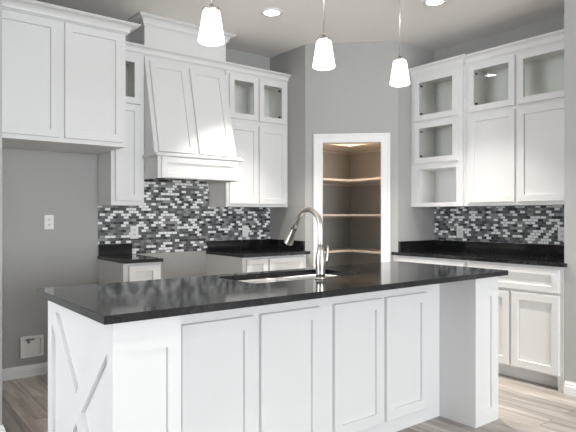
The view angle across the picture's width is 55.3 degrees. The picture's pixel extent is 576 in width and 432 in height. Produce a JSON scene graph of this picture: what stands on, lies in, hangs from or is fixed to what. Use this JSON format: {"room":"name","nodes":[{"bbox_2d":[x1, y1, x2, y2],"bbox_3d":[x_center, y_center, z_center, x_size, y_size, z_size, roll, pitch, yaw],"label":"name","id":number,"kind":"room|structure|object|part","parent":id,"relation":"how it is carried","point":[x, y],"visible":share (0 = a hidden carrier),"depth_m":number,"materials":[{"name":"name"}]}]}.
{"room":"kitchen","nodes":[
{"label":"kitchen","id":0,"kind":"room"},
{"bbox_2d":[0,0,1,424],"bbox_3d":[-2.009,-0.197,3.493,0.115,2.886,1.233,0,0,-38],"label":"wall","id":1,"kind":"structure","parent":0,"point":[0,0],"depth_m":3.04,"materials":[{"name":"grey paint"}]},
{"bbox_2d":[0,424,5,431],"bbox_3d":[-2.004,1.201,3.486,0.147,0.090,1.249,0,0,-38],"label":"baseboard","id":2,"kind":"structure","parent":1,"relation":"attached to","point":[2,429],"depth_m":3.04,"materials":[{"name":"white wood"}]},
{"bbox_2d":[2,35,349,368],"bbox_3d":[-2.881,-0.197,3.683,9.470,2.886,0.147,0,0,-38],"label":"wall","id":3,"kind":"structure","parent":0,"point":[36,184],"depth_m":4.39,"materials":[{"name":"grey paint"}]},
{"bbox_2d":[2,362,47,380],"bbox_3d":[-1.972,1.201,4.295,0.935,0.090,0.016,0,0,-38],"label":"baseboard","id":4,"kind":"structure","parent":3,"relation":"attached to","point":[31,370],"depth_m":4.24,"materials":[{"name":"white wood"}]},
{"bbox_2d":[20,334,43,358],"bbox_3d":[-1.991,1.013,4.278,0.168,0.164,0.024,0,0,-38],"label":"box","id":5,"kind":"object","parent":3,"relation":"attached to","point":[30,346],"visible":1,"depth_m":4.28,"materials":[{"name":"white plastic"}]},
{"bbox_3d":[-1.996,1.013,4.284,0.132,0.124,0.002,0,0,-38],"label":"plate","id":6,"kind":"part","parent":5,"relation":"part of","materials":[{"name":"white plastic"}]},
{"bbox_2d":[44,215,53,228],"bbox_3d":[-1.894,0.049,4.361,0.072,0.114,0.008,0,0,-38],"label":"wall outlet","id":7,"kind":"object","parent":3,"relation":"attached to","point":[48,219],"visible":1,"depth_m":4.36,"materials":[{"name":"white plastic"}]},
{"bbox_2d":[2,0,140,153],"bbox_3d":[-1.720,-0.974,4.064,1.041,0.918,0.687,0,0,-38],"label":"upper cabinet","id":8,"kind":"object","parent":3,"relation":"attached to","point":[64,69],"visible":0.98,"depth_m":3.85,"materials":[{"name":"white wood"}]},
{"bbox_3d":[-1.755,-0.950,3.697,0.416,0.807,0.020,0,0,-38],"label":"door","id":9,"kind":"part","parent":8,"relation":"part of","materials":[{"name":"white wood"}]},
{"bbox_3d":[-1.607,-1.397,3.920,1.041,0.072,0.321,0,0,-38],"label":"crown molding","id":10,"kind":"part","parent":8,"relation":"part of","materials":[{"name":"white wood"}]},
{"bbox_3d":[-1.398,-0.950,3.978,0.419,0.807,0.020,0,0,-38],"label":"door","id":11,"kind":"part","parent":8,"relation":"part of","materials":[{"name":"white wood"}]},
{"bbox_2d":[98,51,143,205],"bbox_3d":[-1.381,-0.710,4.562,0.276,1.245,0.312,0,0,-38],"label":"upper cabinet","id":12,"kind":"object","parent":3,"relation":"attached to","point":[120,171],"visible":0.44,"depth_m":4.47,"materials":[{"name":"white wood"}]},
{"bbox_3d":[-1.294,-0.512,4.445,0.208,0.780,0.020,0,0,-38],"label":"door","id":13,"kind":"part","parent":12,"relation":"part of","materials":[{"name":"white wood"}]},
{"bbox_3d":[-1.294,-1.107,4.445,0.208,0.390,0.020,0,0,-38],"label":"glass door","id":14,"kind":"part","parent":12,"relation":"part of","materials":[{"name":"white"}]},
{"bbox_2d":[98,178,269,255],"bbox_3d":[-0.888,-0.021,5.154,1.785,0.706,0.006,0,0,-38],"label":"backsplash","id":15,"kind":"structure","parent":3,"relation":"attached to","point":[176,215],"depth_m":5.04,"materials":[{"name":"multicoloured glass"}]},
{"bbox_2d":[130,226,137,238],"bbox_3d":[-1.337,0.141,4.791,0.072,0.114,0.008,0,0,-38],"label":"wall outlet","id":16,"kind":"object","parent":15,"relation":"attached to","point":[133,229],"visible":1,"depth_m":4.79,"materials":[{"name":"white plastic"}]},
{"bbox_2d":[242,225,247,236],"bbox_3d":[-0.426,0.152,5.508,0.072,0.114,0.008,0,0,-38],"label":"wall outlet","id":17,"kind":"object","parent":15,"relation":"attached to","point":[245,227],"visible":1,"depth_m":5.50,"materials":[{"name":"white plastic"}]},
{"bbox_2d":[127,12,242,183],"bbox_3d":[-0.900,-0.971,4.781,0.912,1.335,0.576,0,0,-38],"label":"range hood","id":18,"kind":"object","parent":3,"relation":"attached to","point":[188,131],"visible":0.85,"depth_m":4.63,"materials":[{"name":"white wood"}]},
{"bbox_3d":[-0.958,-0.901,4.579,0.335,0.771,0.202,0,0,-38],"label":"panel","id":19,"kind":"part","parent":18,"relation":"part of","materials":[{"name":"white wood"}]},
{"bbox_3d":[-0.953,-1.599,4.847,0.912,0.078,0.407,0,0,-38],"label":"chimney crown","id":20,"kind":"part","parent":18,"relation":"part of","materials":[{"name":"white wood"}]},
{"bbox_3d":[-0.796,-0.490,4.673,0.814,0.028,0.278,0,0,-38],"label":"ledge molding","id":21,"kind":"part","parent":18,"relation":"part of","materials":[{"name":"white wood"}]},
{"bbox_3d":[-0.719,-0.388,4.574,0.714,0.162,0.014,0,0,-38],"label":"skirt panel","id":22,"kind":"part","parent":18,"relation":"part of","materials":[{"name":"white wood"}]},
{"bbox_2d":[126,41,290,81],"bbox_3d":[-0.686,-1.363,4.899,1.781,0.062,0.058,0,0,-38],"label":"crown molding","id":23,"kind":"structure","parent":18,"relation":"attached to","point":[130,46],"depth_m":4.85,"materials":[{"name":"white wood"}]},
{"bbox_3d":[-0.668,-0.901,4.807,0.337,0.771,0.202,0,0,-38],"label":"panel","id":24,"kind":"part","parent":18,"relation":"part of","materials":[{"name":"white wood"}]},
{"bbox_2d":[209,70,287,207],"bbox_3d":[-0.372,-0.710,5.357,0.720,1.245,0.312,0,0,-38],"label":"upper cabinet","id":25,"kind":"object","parent":3,"relation":"attached to","point":[258,105],"visible":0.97,"depth_m":5.26,"materials":[{"name":"white wood"}]},
{"bbox_3d":[-0.412,-1.105,5.139,0.321,0.407,0.020,0,0,-38],"label":"glass door","id":26,"kind":"part","parent":25,"relation":"part of","materials":[{"name":"white"}]},
{"bbox_3d":[-0.412,-0.483,5.139,0.321,0.738,0.020,0,0,-38],"label":"door","id":27,"kind":"part","parent":25,"relation":"part of","materials":[{"name":"white wood"}]},
{"bbox_3d":[-0.149,-1.105,5.347,0.322,0.407,0.020,0,0,-38],"label":"glass door","id":28,"kind":"part","parent":25,"relation":"part of","materials":[{"name":"white"}]},
{"bbox_3d":[-0.149,-0.483,5.347,0.322,0.738,0.020,0,0,-38],"label":"door","id":29,"kind":"part","parent":25,"relation":"part of","materials":[{"name":"white wood"}]},
{"bbox_2d":[323,144,380,154],"bbox_3d":[0.647,-0.738,5.684,1.048,0.045,1.071,0,0,-38],"label":"shelf","id":30,"kind":"object","parent":3,"relation":"attached to","point":[352,149],"visible":0.33,"depth_m":6.02,"materials":[{"name":"grey paint"}]},
{"bbox_2d":[323,177,380,186],"bbox_3d":[0.647,-0.366,5.684,1.048,0.045,1.071,0,0,-38],"label":"shelf","id":31,"kind":"object","parent":3,"relation":"attached to","point":[326,181],"visible":0.32,"depth_m":6.04,"materials":[{"name":"grey paint"}]},
{"bbox_2d":[323,214,380,217],"bbox_3d":[0.647,0.004,5.684,1.048,0.045,1.071,0,0,-38],"label":"shelf","id":32,"kind":"object","parent":3,"relation":"attached to","point":[324,215],"visible":0.39,"depth_m":5.95,"materials":[{"name":"grey paint"}]},
{"bbox_2d":[324,247,380,253],"bbox_3d":[0.647,0.386,5.684,1.048,0.045,1.071,0,0,-38],"label":"shelf","id":33,"kind":"object","parent":3,"relation":"attached to","point":[343,249],"visible":0.3,"depth_m":5.82,"materials":[{"name":"grey paint"}]},
{"bbox_2d":[270,45,304,240],"bbox_3d":[0.034,-0.197,5.520,0.115,2.886,0.573,0,0,-38],"label":"wall","id":34,"kind":"structure","parent":0,"point":[292,62],"depth_m":5.39,"materials":[{"name":"grey paint"}]},
{"bbox_2d":[2,373,575,431],"bbox_3d":[0.899,1.296,-1.118,9.470,0.100,12.370,0,0,-38],"label":"floor","id":35,"kind":"structure","parent":0,"point":[523,405],"depth_m":3.51,"materials":[{"name":"brown wood"}]},
{"bbox_2d":[98,259,160,283],"bbox_3d":[-1.294,0.803,4.471,0.305,0.885,0.576,0,0,-38],"label":"base cabinet","id":36,"kind":"object","parent":35,"relation":"on","point":[108,271],"visible":0.19,"depth_m":4.29,"materials":[{"name":"white wood"}]},
{"bbox_2d":[97,243,162,263],"bbox_3d":[-1.287,0.299,4.463,0.320,0.122,0.582,0,0,-38],"label":"countertop","id":37,"kind":"structure","parent":36,"relation":"on","point":[119,253],"depth_m":4.59,"materials":[{"name":"black stone"}]},
{"bbox_3d":[-1.114,0.463,4.259,0.245,0.166,0.020,0,0,-38],"label":"drawer","id":38,"kind":"part","parent":36,"relation":"part of","materials":[{"name":"white wood"}]},
{"bbox_2d":[207,254,305,275],"bbox_3d":[-0.296,0.803,5.218,0.717,0.885,0.636,0,0,-38],"label":"base cabinet","id":39,"kind":"object","parent":35,"relation":"on","point":[216,264],"visible":0.19,"depth_m":4.98,"materials":[{"name":"white wood"}]},
{"bbox_3d":[-0.271,0.463,4.846,0.227,0.166,0.020,0,0,-38],"label":"drawer","id":40,"kind":"part","parent":39,"relation":"part of","materials":[{"name":"white wood"}]},
{"bbox_2d":[206,239,309,257],"bbox_3d":[-0.283,0.299,5.215,0.757,0.122,0.644,0,0,-38],"label":"countertop","id":41,"kind":"structure","parent":39,"relation":"on","point":[256,247],"depth_m":5.30,"materials":[{"name":"black stone"}]},
{"bbox_3d":[-0.011,0.463,5.051,0.402,0.166,0.020,0,0,-38],"label":"drawer","id":42,"kind":"part","parent":39,"relation":"part of","materials":[{"name":"white wood"}]},
{"bbox_2d":[48,274,497,431],"bbox_3d":[0.096,0.804,2.950,2.410,0.883,0.807,0,0,-38],"label":"kitchen island","id":43,"kind":"object","parent":35,"relation":"on","point":[394,360],"visible":0.86,"depth_m":2.68,"materials":[{"name":"white wood"}]},
{"bbox_3d":[-0.844,0.804,2.219,0.030,0.883,0.792,0,0,-38],"label":"panel","id":44,"kind":"part","parent":43,"relation":"part of","materials":[{"name":"white wood"}]},
{"bbox_3d":[-0.307,0.811,2.431,0.366,0.702,0.020,0,0,-38],"label":"panel","id":45,"kind":"part","parent":43,"relation":"part of","materials":[{"name":"white wood"}]},
{"bbox_2d":[36,261,507,324],"bbox_3d":[0.097,0.347,2.940,2.492,0.030,0.881,0,0,-38],"label":"island countertop","id":46,"kind":"structure","parent":43,"relation":"on","point":[119,302],"depth_m":2.48,"materials":[{"name":"black stone"}]},
{"bbox_2d":[239,274,336,282],"bbox_3d":[0.022,0.460,3.083,0.758,0.196,0.371,0,0,-38],"label":"sink","id":47,"kind":"object","parent":46,"relation":"in","point":[298,277],"visible":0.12,"depth_m":3.24,"materials":[{"name":"silver metal"}]},
{"bbox_2d":[284,207,328,279],"bbox_3d":[0.098,0.141,3.006,0.083,0.380,0.327,0,0,-38],"label":"kitchen faucet","id":48,"kind":"object","parent":46,"relation":"on","point":[321,261],"visible":1,"depth_m":2.89,"materials":[{"name":"silver metal"}]},
{"bbox_3d":[0.204,0.210,2.919,0.025,0.107,0.020,0,0,-38],"label":"lever","id":49,"kind":"part","parent":48,"relation":"part of","materials":[{"name":"silver metal"}]},
{"bbox_3d":[0.014,0.811,2.684,0.366,0.702,0.020,0,0,-38],"label":"panel","id":50,"kind":"part","parent":43,"relation":"part of","materials":[{"name":"white wood"}]},
{"bbox_3d":[0.381,0.811,2.973,0.366,0.702,0.020,0,0,-38],"label":"panel","id":51,"kind":"part","parent":43,"relation":"part of","materials":[{"name":"white wood"}]},
{"bbox_3d":[0.694,0.811,3.219,0.362,0.702,0.020,0,0,-38],"label":"panel","id":52,"kind":"part","parent":43,"relation":"part of","materials":[{"name":"white wood"}]},
{"bbox_2d":[393,255,466,266],"bbox_3d":[1.454,0.803,4.992,0.637,0.885,0.778,0,0,-38],"label":"base cabinet","id":53,"kind":"object","parent":35,"relation":"on","point":[452,262],"visible":0.09,"depth_m":4.76,"materials":[{"name":"white wood"}]},
{"bbox_2d":[467,260,563,392],"bbox_3d":[1.940,0.803,4.374,0.637,0.885,0.787,0,0,-38],"label":"base cabinet","id":54,"kind":"object","parent":35,"relation":"on","point":[530,297],"visible":0.56,"depth_m":4.06,"materials":[{"name":"white wood"}]},
{"bbox_2d":[391,240,566,266],"bbox_3d":[1.701,0.299,4.665,0.641,0.122,1.596,0,0,-38],"label":"countertop","id":55,"kind":"structure","parent":54,"relation":"on","point":[513,253],"depth_m":4.78,"materials":[{"name":"black stone"}]},
{"bbox_3d":[1.577,0.853,4.336,0.020,0.563,0.358,0,0,-38],"label":"door","id":56,"kind":"part","parent":54,"relation":"part of","materials":[{"name":"white wood"}]},
{"bbox_3d":[1.695,0.466,4.187,0.020,0.171,0.737,0,0,-38],"label":"drawer","id":57,"kind":"part","parent":54,"relation":"part of","materials":[{"name":"white wood"}]},
{"bbox_3d":[1.811,0.853,4.040,0.020,0.563,0.361,0,0,-38],"label":"door","id":58,"kind":"part","parent":54,"relation":"part of","materials":[{"name":"white wood"}]},
{"bbox_2d":[35,0,563,57],"bbox_3d":[0.899,-1.700,-1.118,9.470,0.120,12.370,0,0,-38],"label":"ceiling","id":59,"kind":"structure","parent":0,"point":[453,23],"depth_m":4.57,"materials":[{"name":"white paint"}]},
{"bbox_2d":[198,0,224,46],"bbox_3d":[-0.359,-1.224,2.581,0.125,0.830,0.125,0,0,-38],"label":"pendant lamp","id":60,"kind":"object","parent":59,"relation":"hanging from","point":[211,33],"visible":1,"depth_m":2.54,"materials":[{"name":"white glass"}]},
{"bbox_2d":[260,8,282,16],"bbox_3d":[-0.130,-1.635,4.425,0.184,0.010,0.184,0,0,-38],"label":"recessed light","id":61,"kind":"object","parent":59,"relation":"in","point":[269,12],"visible":1,"depth_m":4.42,"materials":[{"name":"white"}]},
{"bbox_2d":[312,0,334,70],"bbox_3d":[0.197,-1.224,3.019,0.125,0.830,0.125,0,0,-38],"label":"pendant lamp","id":62,"kind":"object","parent":59,"relation":"hanging from","point":[323,60],"visible":1,"depth_m":2.98,"materials":[{"name":"white glass"}]},
{"bbox_3d":[0.197,-0.887,3.019,0.125,0.156,0.125,0,0,-38],"label":"lamp shade","id":63,"kind":"part","parent":62,"relation":"part of","materials":[{"name":"white glass"}]},
{"bbox_3d":[0.197,-1.298,3.019,0.009,0.629,0.009,0,0,-38],"label":"stem","id":64,"kind":"part","parent":62,"relation":"part of","materials":[{"name":"silver metal"}]},
{"bbox_2d":[390,0,409,86],"bbox_3d":[0.693,-1.224,3.410,0.125,0.830,0.125,0,0,-38],"label":"pendant lamp","id":65,"kind":"object","parent":59,"relation":"hanging from","point":[399,74],"visible":1,"depth_m":3.37,"materials":[{"name":"white glass"}]},
{"bbox_3d":[0.693,-1.298,3.410,0.009,0.629,0.009,0,0,-38],"label":"stem","id":66,"kind":"part","parent":65,"relation":"part of","materials":[{"name":"silver metal"}]},
{"bbox_3d":[0.693,-0.887,3.410,0.125,0.156,0.125,0,0,-38],"label":"lamp shade","id":67,"kind":"part","parent":65,"relation":"part of","materials":[{"name":"white glass"}]},
{"bbox_2d":[422,0,446,5],"bbox_3d":[1.121,-1.635,4.198,0.184,0.010,0.184,0,0,-38],"label":"recessed light","id":68,"kind":"object","parent":59,"relation":"in","point":[425,2],"visible":1,"depth_m":4.21,"materials":[{"name":"white"}]},
{"bbox_2d":[305,41,397,267],"bbox_3d":[0.605,-0.197,5.265,0.872,2.886,0.115,0,0,7],"label":"wall","id":69,"kind":"structure","parent":0,"point":[357,95],"depth_m":5.21,"materials":[{"name":"grey paint"}]},
{"bbox_2d":[314,133,389,266],"bbox_3d":[0.609,0.234,5.260,0.719,2.025,0.149,0,0,7],"label":"trim","id":70,"kind":"structure","parent":69,"relation":"attached to","point":[383,139],"depth_m":5.18,"materials":[{"name":"white wood"}]},
{"bbox_2d":[398,41,434,240],"bbox_3d":[1.212,-0.197,5.372,0.551,2.886,0.115,0,0,-38],"label":"wall","id":71,"kind":"structure","parent":0,"point":[414,223],"depth_m":5.25,"materials":[{"name":"grey paint"}]},
{"bbox_2d":[350,15,563,264],"bbox_3d":[1.692,-0.197,5.369,0.199,2.886,2.863,0,0,-38],"label":"wall","id":72,"kind":"structure","parent":0,"point":[364,232],"depth_m":6.13,"materials":[{"name":"grey paint"}]},
{"bbox_2d":[411,64,484,206],"bbox_3d":[1.488,-0.710,5.153,0.373,1.245,0.566,0,0,-38],"label":"upper cabinet","id":73,"kind":"object","parent":72,"relation":"attached to","point":[437,97],"visible":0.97,"depth_m":5.25,"materials":[{"name":"white wood"}]},
{"bbox_3d":[1.351,-0.682,5.041,0.020,0.380,0.483,0,0,-38],"label":"glass door","id":74,"kind":"part","parent":73,"relation":"part of","materials":[{"name":"white"}]},
{"bbox_3d":[1.351,-1.097,5.041,0.020,0.410,0.483,0,0,-38],"label":"glass door","id":75,"kind":"part","parent":73,"relation":"part of","materials":[{"name":"white"}]},
{"bbox_2d":[408,29,563,76],"bbox_3d":[1.660,-1.367,4.652,0.087,0.070,1.566,0,0,-38],"label":"crown molding","id":76,"kind":"structure","parent":73,"relation":"attached to","point":[556,36],"depth_m":4.62,"materials":[{"name":"white wood"}]},
{"bbox_2d":[434,205,563,244],"bbox_3d":[1.947,0.123,4.877,0.006,0.418,1.570,0,0,-38],"label":"backsplash","id":77,"kind":"structure","parent":72,"relation":"attached to","point":[500,224],"depth_m":4.93,"materials":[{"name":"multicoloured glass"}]},
{"bbox_2d":[457,226,462,237],"bbox_3d":[1.641,0.152,5.253,0.008,0.114,0.072,0,0,-38],"label":"wall outlet","id":78,"kind":"object","parent":77,"relation":"attached to","point":[459,228],"visible":1,"depth_m":5.25,"materials":[{"name":"white plastic"}]},
{"bbox_2d":[558,227,563,240],"bbox_3d":[2.239,0.146,4.493,0.008,0.114,0.072,0,0,-38],"label":"wall outlet","id":79,"kind":"object","parent":77,"relation":"attached to","point":[560,229],"visible":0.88,"depth_m":4.50,"materials":[{"name":"white plastic"}]},
{"bbox_2d":[465,40,563,206],"bbox_3d":[1.986,-0.710,4.548,0.338,1.245,0.998,0,0,-38],"label":"upper cabinet","id":80,"kind":"object","parent":72,"relation":"attached to","point":[514,102],"visible":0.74,"depth_m":4.51,"materials":[{"name":"white wood"}]},
{"bbox_3d":[1.712,-1.107,4.639,0.020,0.410,0.429,0,0,-38],"label":"glass door","id":81,"kind":"part","parent":80,"relation":"part of","materials":[{"name":"white"}]},
{"bbox_3d":[1.712,-0.493,4.639,0.020,0.757,0.429,0,0,-38],"label":"door","id":82,"kind":"part","parent":80,"relation":"part of","materials":[{"name":"white wood"}]},
{"bbox_3d":[1.993,-1.107,4.283,0.020,0.410,0.430,0,0,-38],"label":"glass door","id":83,"kind":"part","parent":80,"relation":"part of","materials":[{"name":"white"}]},
{"bbox_3d":[1.993,-0.493,4.283,0.020,0.757,0.430,0,0,-38],"label":"door","id":84,"kind":"part","parent":80,"relation":"part of","materials":[{"name":"white wood"}]},
{"bbox_2d":[564,0,575,382],"bbox_3d":[5.080,-0.197,0.398,0.624,2.886,9.340,0,0,-38],"label":"wall","id":85,"kind":"structure","parent":0,"point":[569,5],"depth_m":3.84,"materials":[{"name":"grey paint"}]},
{"bbox_2d":[564,380,575,395],"bbox_3d":[4.830,1.201,0.198,0.016,0.090,9.335,0,0,-38],"label":"baseboard","id":86,"kind":"structure","parent":85,"relation":"attached to","point":[569,387],"depth_m":3.83,"materials":[{"name":"white wood"}]}
]}

